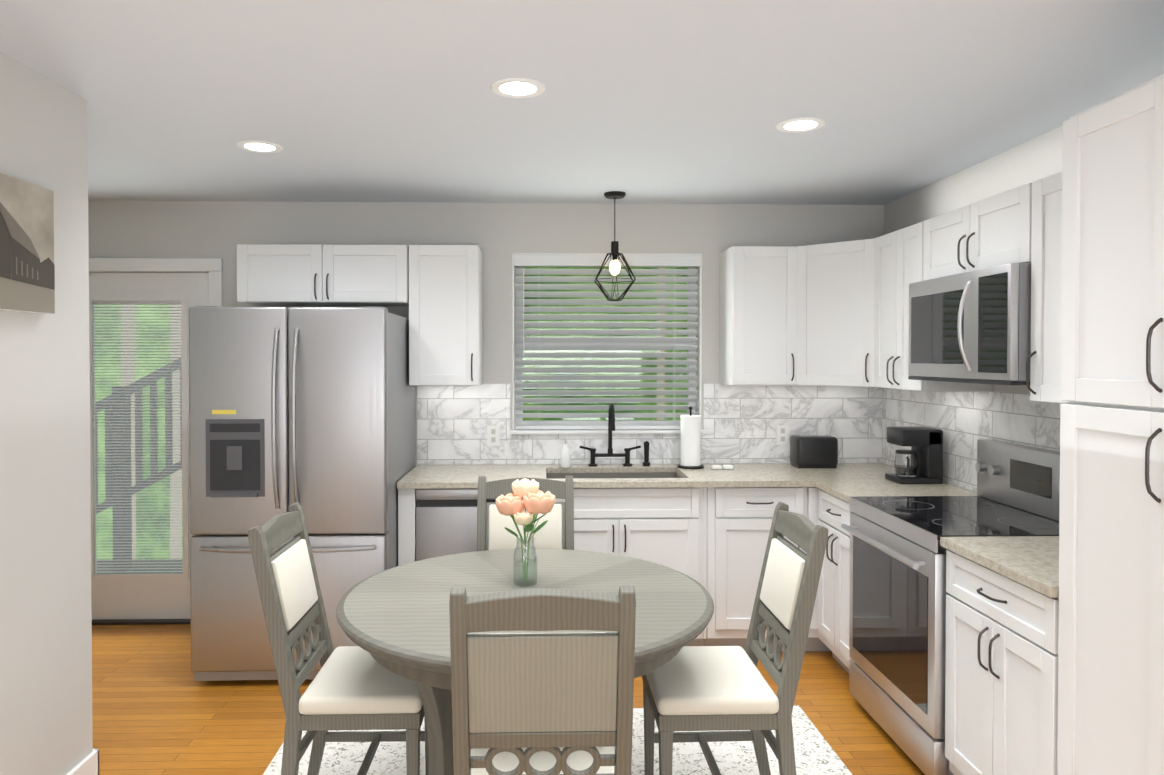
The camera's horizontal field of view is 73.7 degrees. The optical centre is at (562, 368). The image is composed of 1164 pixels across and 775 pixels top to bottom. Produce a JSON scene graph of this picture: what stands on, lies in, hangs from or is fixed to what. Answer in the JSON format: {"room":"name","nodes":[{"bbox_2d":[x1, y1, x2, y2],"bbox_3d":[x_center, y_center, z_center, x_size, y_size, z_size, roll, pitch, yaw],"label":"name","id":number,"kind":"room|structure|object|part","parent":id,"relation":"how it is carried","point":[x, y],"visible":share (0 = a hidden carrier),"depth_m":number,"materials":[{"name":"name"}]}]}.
{"room":"kitchen","nodes":[
{"label":"kitchen","id":0,"kind":"room"},
{"bbox_2d":[0,51,92,774],"bbox_3d":[-2.465,0.320,-0.027,1.760,2.440,5.470,0,1,-2],"label":"wall","id":1,"kind":"structure","parent":0,"point":[45,628],"depth_m":2.50,"materials":[{"name":"grey paint"}]},
{"bbox_2d":[0,173,54,313],"bbox_3d":[-1.627,-0.365,2.174,0.036,0.390,0.600,0,1,-2],"label":"picture","id":2,"kind":"object","parent":1,"relation":"attached to","point":[27,274],"visible":1,"depth_m":2.34,"materials":[{"name":"grey paper"}]},
{"bbox_2d":[66,749,98,774],"bbox_3d":[-1.575,1.464,0.025,0.022,0.150,5.492,0,1,-2],"label":"baseboard","id":3,"kind":"structure","parent":1,"relation":"attached to","point":[88,764],"depth_m":2.67,"materials":[{"name":"white wood"}]},
{"bbox_2d":[88,201,883,465],"bbox_3d":[-0.791,0.258,4.617,5.770,2.440,0.200,0,1,-2],"label":"wall","id":4,"kind":"structure","parent":0,"point":[498,234],"depth_m":4.52,"materials":[{"name":"grey paint"}]},
{"bbox_2d":[92,619,190,624],"bbox_3d":[-2.463,1.471,4.530,0.886,0.016,0.112,0,1,-2],"label":"door threshold sill","id":5,"kind":"structure","parent":4,"relation":"attached to","point":[139,621],"depth_m":4.48,"materials":[{"name":"brown metal"}]},
{"bbox_2d":[89,272,208,619],"bbox_3d":[-2.464,0.454,4.521,0.854,2.014,0.053,0,1,-2],"label":"door","id":6,"kind":"structure","parent":4,"relation":"in","point":[140,596],"depth_m":4.52,"materials":[{"name":"white"}]},
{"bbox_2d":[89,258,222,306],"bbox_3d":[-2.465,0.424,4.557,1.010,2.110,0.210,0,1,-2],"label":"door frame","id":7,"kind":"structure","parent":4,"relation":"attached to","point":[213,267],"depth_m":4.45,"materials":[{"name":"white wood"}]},
{"bbox_2d":[237,244,340,305],"bbox_3d":[-1.495,-0.512,4.322,0.515,0.313,0.322,0,1,-2],"label":"upper cabinet","id":8,"kind":"object","parent":4,"relation":"attached to","point":[267,274],"depth_m":4.17,"materials":[{"name":"white wood"}]},
{"bbox_2d":[333,245,408,305],"bbox_3d":[-1.098,-0.512,4.333,0.514,0.313,0.322,0,1,-2],"label":"upper cabinet","id":9,"kind":"object","parent":4,"relation":"attached to","point":[367,275],"depth_m":4.18,"materials":[{"name":"white wood"}]},
{"bbox_2d":[405,245,482,385],"bbox_3d":[-0.649,-0.287,4.349,0.376,0.762,0.322,0,1,-2],"label":"upper cabinet","id":10,"kind":"object","parent":4,"relation":"attached to","point":[445,304],"depth_m":4.20,"materials":[{"name":"white wood"}]},
{"bbox_2d":[510,253,703,433],"bbox_3d":[0.259,-0.145,4.621,1.134,1.054,0.220,0,1,-2],"label":"window","id":11,"kind":"structure","parent":4,"relation":"in","point":[519,421],"depth_m":4.63,"materials":[{"name":"white"}]},
{"bbox_2d":[512,255,701,428],"bbox_3d":[0.261,-0.150,4.566,1.108,1.017,0.074,0,1,-2],"label":"window blinds","id":12,"kind":"object","parent":11,"relation":"attached to","point":[680,261],"visible":0.94,"depth_m":4.57,"materials":[{"name":"white plastic"}]},
{"bbox_2d":[417,384,880,464],"bbox_3d":[0.525,0.327,4.552,2.742,0.470,0.006,0,1,-2],"label":"tile backsplash","id":13,"kind":"structure","parent":4,"relation":"attached to","point":[741,422],"depth_m":4.56,"materials":[{"name":"stone"}]},
{"bbox_2d":[487,426,499,445],"bbox_3d":[-0.403,0.394,4.521,0.072,0.116,0.004,0,1,-2],"label":"electrical outlet","id":14,"kind":"object","parent":13,"relation":"attached to","point":[493,435],"visible":1,"depth_m":4.52,"materials":[{"name":"white plastic"}]},
{"bbox_2d":[777,425,788,444],"bbox_3d":[1.296,0.394,4.569,0.072,0.116,0.004,0,1,-2],"label":"electrical outlet","id":15,"kind":"object","parent":13,"relation":"attached to","point":[782,434],"visible":1,"depth_m":4.57,"materials":[{"name":"white plastic"}]},
{"bbox_2d":[719,246,788,384],"bbox_3d":[1.127,-0.288,4.381,0.403,0.762,0.359,0,1,-2],"label":"upper cabinet","id":16,"kind":"object","parent":4,"relation":"attached to","point":[754,280],"depth_m":4.25,"materials":[{"name":"white wood"}]},
{"bbox_2d":[789,239,868,386],"bbox_3d":[1.565,-0.286,4.235,0.676,0.762,0.675,0,1,-2],"label":"upper cabinet","id":17,"kind":"object","parent":4,"relation":"attached to","point":[832,314],"depth_m":4.12,"materials":[{"name":"white wood"}]},
{"bbox_2d":[92,624,924,774],"bbox_3d":[-0.686,1.577,0.921,5.770,0.100,7.630,0,1,-2],"label":"floor","id":18,"kind":"structure","parent":0,"point":[157,709],"depth_m":3.36,"materials":[{"name":"brown wood"}]},
{"bbox_2d":[189,306,414,680],"bbox_3d":[-1.289,0.597,4.010,0.908,1.779,0.935,0,1,-2],"label":"fridge","id":19,"kind":"object","parent":18,"relation":"on","point":[310,411],"visible":0.83,"depth_m":3.61,"materials":[{"name":"silver metal"}]},
{"bbox_2d":[416,488,495,560],"bbox_3d":[-0.449,1.044,4.215,0.596,0.878,0.604,0,1,-2],"label":"dishwasher","id":20,"kind":"object","parent":18,"relation":"on","point":[446,521],"visible":0.33,"depth_m":3.91,"materials":[{"name":"silver metal"}]},
{"bbox_2d":[263,705,851,774],"bbox_3d":[-0.008,1.499,2.592,2.182,0.010,1.585,0,1,-2],"label":"rug","id":21,"kind":"object","parent":18,"relation":"on","point":[815,754],"visible":0.2,"depth_m":2.98,"materials":[{"name":"fabric"}]},
{"bbox_2d":[248,502,428,774],"bbox_3d":[-0.701,0.987,2.578,0.526,1.011,0.444,0,1,-2],"label":"chair","id":22,"kind":"object","parent":21,"relation":"on","point":[354,688],"visible":0.96,"depth_m":2.43,"materials":[{"name":"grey wood"}]},
{"bbox_2d":[336,549,713,774],"bbox_3d":[-0.118,1.119,2.586,1.222,0.747,1.222,0,1,-2],"label":"dining table","id":23,"kind":"object","parent":21,"relation":"on","point":[395,620],"visible":0.62,"depth_m":2.44,"materials":[{"name":"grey wood"}]},
{"bbox_2d":[496,478,554,586],"bbox_3d":[-0.128,0.567,2.671,0.207,0.353,0.208,0,1,-2],"label":"vase","id":24,"kind":"object","parent":23,"relation":"on","point":[531,498],"visible":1,"depth_m":2.65,"materials":[{"name":"clear glass"}]},
{"bbox_2d":[477,476,573,550],"bbox_3d":[-0.154,0.979,3.157,0.444,1.011,0.526,0,1,-2],"label":"chair","id":25,"kind":"object","parent":21,"relation":"on","point":[556,531],"visible":0.19,"depth_m":3.34,"materials":[{"name":"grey wood"}]},
{"bbox_2d":[449,586,635,774],"bbox_3d":[-0.051,0.995,1.993,0.444,1.011,0.526,0,1,-2],"label":"chair","id":26,"kind":"object","parent":21,"relation":"on","point":[542,703],"visible":1,"depth_m":1.77,"materials":[{"name":"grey wood"}]},
{"bbox_2d":[642,502,827,774],"bbox_3d":[0.545,0.987,2.578,0.526,1.011,0.444,0,1,-2],"label":"chair","id":27,"kind":"object","parent":21,"relation":"on","point":[715,693],"visible":0.94,"depth_m":2.46,"materials":[{"name":"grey wood"}]},
{"bbox_2d":[681,487,804,651],"bbox_3d":[1.008,1.041,4.266,0.593,0.884,0.617,0,1,-2],"label":"base cabinet","id":28,"kind":"object","parent":18,"relation":"on","point":[707,527],"depth_m":3.96,"materials":[{"name":"white wood"}]},
{"bbox_2d":[397,463,894,490],"bbox_3d":[0.532,0.582,4.228,2.738,0.031,0.644,0,1,-2],"label":"countertop","id":29,"kind":"structure","parent":28,"relation":"on","point":[766,474],"depth_m":4.17,"materials":[{"name":"beige stone"}]},
{"bbox_2d":[561,437,569,467],"bbox_3d":[0.016,0.478,4.407,0.052,0.170,0.061,0,1,-2],"label":"soap bottle","id":30,"kind":"object","parent":29,"relation":"on","point":[565,456],"visible":1,"depth_m":4.39,"materials":[{"name":"white plastic"}]},
{"bbox_2d":[580,419,648,466],"bbox_3d":[0.299,0.428,4.465,0.402,0.270,0.051,0,1,-2],"label":"faucet","id":31,"kind":"object","parent":29,"relation":"on","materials":[{"name":"black metal"}]},
{"bbox_2d":[545,471,692,522],"bbox_3d":[0.281,0.691,4.213,0.764,0.210,0.423,0,1,-2],"label":"sink","id":32,"kind":"object","parent":29,"relation":"in","point":[599,496],"depth_m":3.94,"materials":[{"name":"white ceramic"}]},
{"bbox_2d":[677,406,703,468],"bbox_3d":[0.726,0.390,4.401,0.150,0.346,0.150,0,1,-2],"label":"paper towel holder","id":33,"kind":"object","parent":29,"relation":"on","point":[690,441],"visible":1,"depth_m":4.35,"materials":[{"name":"white paper"}]},
{"bbox_2d":[711,465,733,468],"bbox_3d":[0.893,0.553,4.338,0.120,0.022,0.040,0,1,-2],"label":"sponge caddy","id":34,"kind":"object","parent":29,"relation":"on","point":[720,466],"visible":1,"depth_m":4.32,"materials":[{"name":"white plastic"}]},
{"bbox_2d":[790,435,837,467],"bbox_3d":[1.440,0.475,4.430,0.249,0.176,0.155,0,1,-2],"label":"toaster","id":35,"kind":"object","parent":29,"relation":"on","point":[813,451],"visible":1,"depth_m":4.35,"materials":[{"name":"black plastic"}]},
{"bbox_2d":[805,483,851,672],"bbox_3d":[1.590,1.048,3.735,0.655,0.884,0.519,0,1,-2],"label":"base cabinet","id":36,"kind":"object","parent":18,"relation":"on","point":[829,626],"depth_m":3.74,"materials":[{"name":"white wood"}]},
{"bbox_2d":[813,479,985,498],"bbox_3d":[1.600,0.589,3.702,0.633,0.031,0.467,0,1,-2],"label":"countertop","id":37,"kind":"structure","parent":36,"relation":"on","point":[847,488],"depth_m":3.69,"materials":[{"name":"beige stone"}]},
{"bbox_2d":[885,426,942,483],"bbox_3d":[1.763,0.435,3.897,0.215,0.270,0.179,0,1,-2],"label":"coffee maker","id":38,"kind":"object","parent":37,"relation":"on","point":[920,461],"visible":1,"depth_m":3.82,"materials":[{"name":"black plastic"}]},
{"bbox_2d":[841,439,1059,774],"bbox_3d":[1.581,0.911,3.092,0.698,1.175,0.756,0,1,-2],"label":"range","id":39,"kind":"object","parent":18,"relation":"on","point":[897,632],"visible":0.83,"depth_m":3.02,"materials":[{"name":"silver metal"}]},
{"bbox_2d":[944,547,1058,774],"bbox_3d":[1.646,1.066,2.421,0.618,0.884,0.584,0,1,-2],"label":"base cabinet","id":40,"kind":"object","parent":18,"relation":"on","point":[1001,664],"depth_m":2.38,"materials":[{"name":"white wood"}]},
{"bbox_2d":[940,536,1058,598],"bbox_3d":[1.637,0.606,2.415,0.633,0.031,0.585,0,1,-2],"label":"countertop","id":41,"kind":"structure","parent":40,"relation":"on","point":[1032,562],"depth_m":2.45,"materials":[{"name":"beige stone"}]},
{"bbox_2d":[1057,74,1163,774],"bbox_3d":[1.648,0.421,1.737,0.651,2.190,0.760,0,1,-2],"label":"pantry","id":42,"kind":"object","parent":18,"relation":"on","point":[1111,633],"visible":1,"depth_m":1.92,"materials":[{"name":"white wood"}]},
{"bbox_2d":[0,0,1163,204],"bbox_3d":[-0.686,-0.973,0.887,5.770,0.120,7.630,0,1,-2],"label":"ceiling","id":43,"kind":"structure","parent":0,"point":[666,101],"depth_m":2.62,"materials":[{"name":"white paint"}]},
{"bbox_2d":[237,140,282,152],"bbox_3d":[-1.289,-0.942,3.306,0.184,0.006,0.184,0,1,-2],"label":"recessed light","id":44,"kind":"object","parent":43,"relation":"in","point":[258,146],"visible":1,"depth_m":3.30,"materials":[{"name":"white"}]},
{"bbox_2d":[490,78,545,97],"bbox_3d":[-0.149,-0.932,2.588,0.184,0.006,0.184,0,1,-2],"label":"recessed light","id":45,"kind":"object","parent":43,"relation":"in","point":[517,87],"visible":1,"depth_m":2.58,"materials":[{"name":"white plastic"}]},
{"bbox_2d":[594,191,635,300],"bbox_3d":[0.287,-0.663,4.255,0.218,0.587,0.252,0,1,-2],"label":"cage pendant light","id":46,"kind":"object","parent":43,"relation":"hanging from","point":[600,286],"depth_m":4.23,"materials":[{"name":"black metal"}]},
{"bbox_3d":[0.287,-0.733,4.254,0.120,0.448,0.120,0,1,-2],"label":"pendant lamp","id":47,"kind":"part","parent":46,"relation":"part of","materials":[{"name":"black metal"}]},
{"bbox_2d":[776,117,825,132],"bbox_3d":[0.920,-0.938,2.999,0.184,0.006,0.184,0,1,-2],"label":"recessed light","id":48,"kind":"object","parent":43,"relation":"in","point":[802,124],"visible":0.96,"depth_m":2.99,"materials":[{"name":"white plastic"}]},
{"bbox_2d":[884,126,1062,489],"bbox_3d":[2.101,0.308,0.882,0.200,2.440,7.430,0,1,-2],"label":"wall","id":49,"kind":"structure","parent":0,"point":[1033,160],"depth_m":3.52,"materials":[{"name":"grey paint"}]},
{"bbox_2d":[869,229,900,388],"bbox_3d":[1.735,-0.281,3.831,0.360,0.762,0.354,0,1,-2],"label":"upper cabinet","id":50,"kind":"object","parent":49,"relation":"attached to","point":[885,250],"depth_m":3.85,"materials":[{"name":"white wood"}]},
{"bbox_2d":[921,209,956,280],"bbox_3d":[1.770,-0.515,3.238,0.323,0.278,0.436,0,1,-2],"label":"upper cabinet","id":51,"kind":"object","parent":49,"relation":"attached to","point":[938,233],"depth_m":3.32,"materials":[{"name":"white wood"}]},
{"bbox_2d":[901,222,991,391],"bbox_3d":[1.759,-0.278,3.617,0.323,0.762,0.309,0,1,-2],"label":"upper cabinet","id":52,"kind":"object","parent":49,"relation":"attached to","point":[910,235],"depth_m":3.58,"materials":[{"name":"white wood"}]},
{"bbox_2d":[881,388,1060,491],"bbox_3d":[1.928,0.343,3.343,0.006,0.470,2.430,0,1,-2],"label":"tile backsplash","id":53,"kind":"structure","parent":49,"relation":"attached to","point":[964,418],"depth_m":3.67,"materials":[{"name":"stone"}]},
{"bbox_2d":[957,184,1028,273],"bbox_3d":[1.779,-0.510,2.918,0.323,0.278,0.437,0,1,-2],"label":"upper cabinet","id":54,"kind":"object","parent":49,"relation":"attached to","point":[992,231],"depth_m":2.92,"materials":[{"name":"white wood"}]},
{"bbox_2d":[908,263,1030,384],"bbox_3d":[1.715,-0.158,3.081,0.437,0.426,0.752,0,1,-2],"label":"microwave","id":55,"kind":"object","parent":54,"relation":"attached to","point":[974,326],"visible":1,"depth_m":2.93,"materials":[{"name":"silver metal"}]},
{"bbox_2d":[1026,172,1066,403],"bbox_3d":[1.793,-0.262,2.407,0.323,0.762,0.584,0,1,-2],"label":"upper cabinet","id":56,"kind":"object","parent":49,"relation":"attached to","point":[1045,194],"depth_m":2.62,"materials":[{"name":"white wood"}]},
{"label":"outside","id":57,"kind":"structure","parent":0,"visible":0},
{"bbox_2d":[95,358,182,573],"bbox_3d":[-3.047,1.078,5.345,3.000,2.780,1.340,0,1,-2],"label":"deck railing","id":58,"kind":"object","parent":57,"point":[153,475],"depth_m":5.68,"materials":[{"name":"grey paint"}]},
{"bbox_2d":[95,267,686,558],"bbox_3d":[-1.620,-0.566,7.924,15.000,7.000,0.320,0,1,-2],"label":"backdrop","id":59,"kind":"structure","parent":57,"point":[159,511],"depth_m":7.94,"materials":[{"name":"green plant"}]}
]}

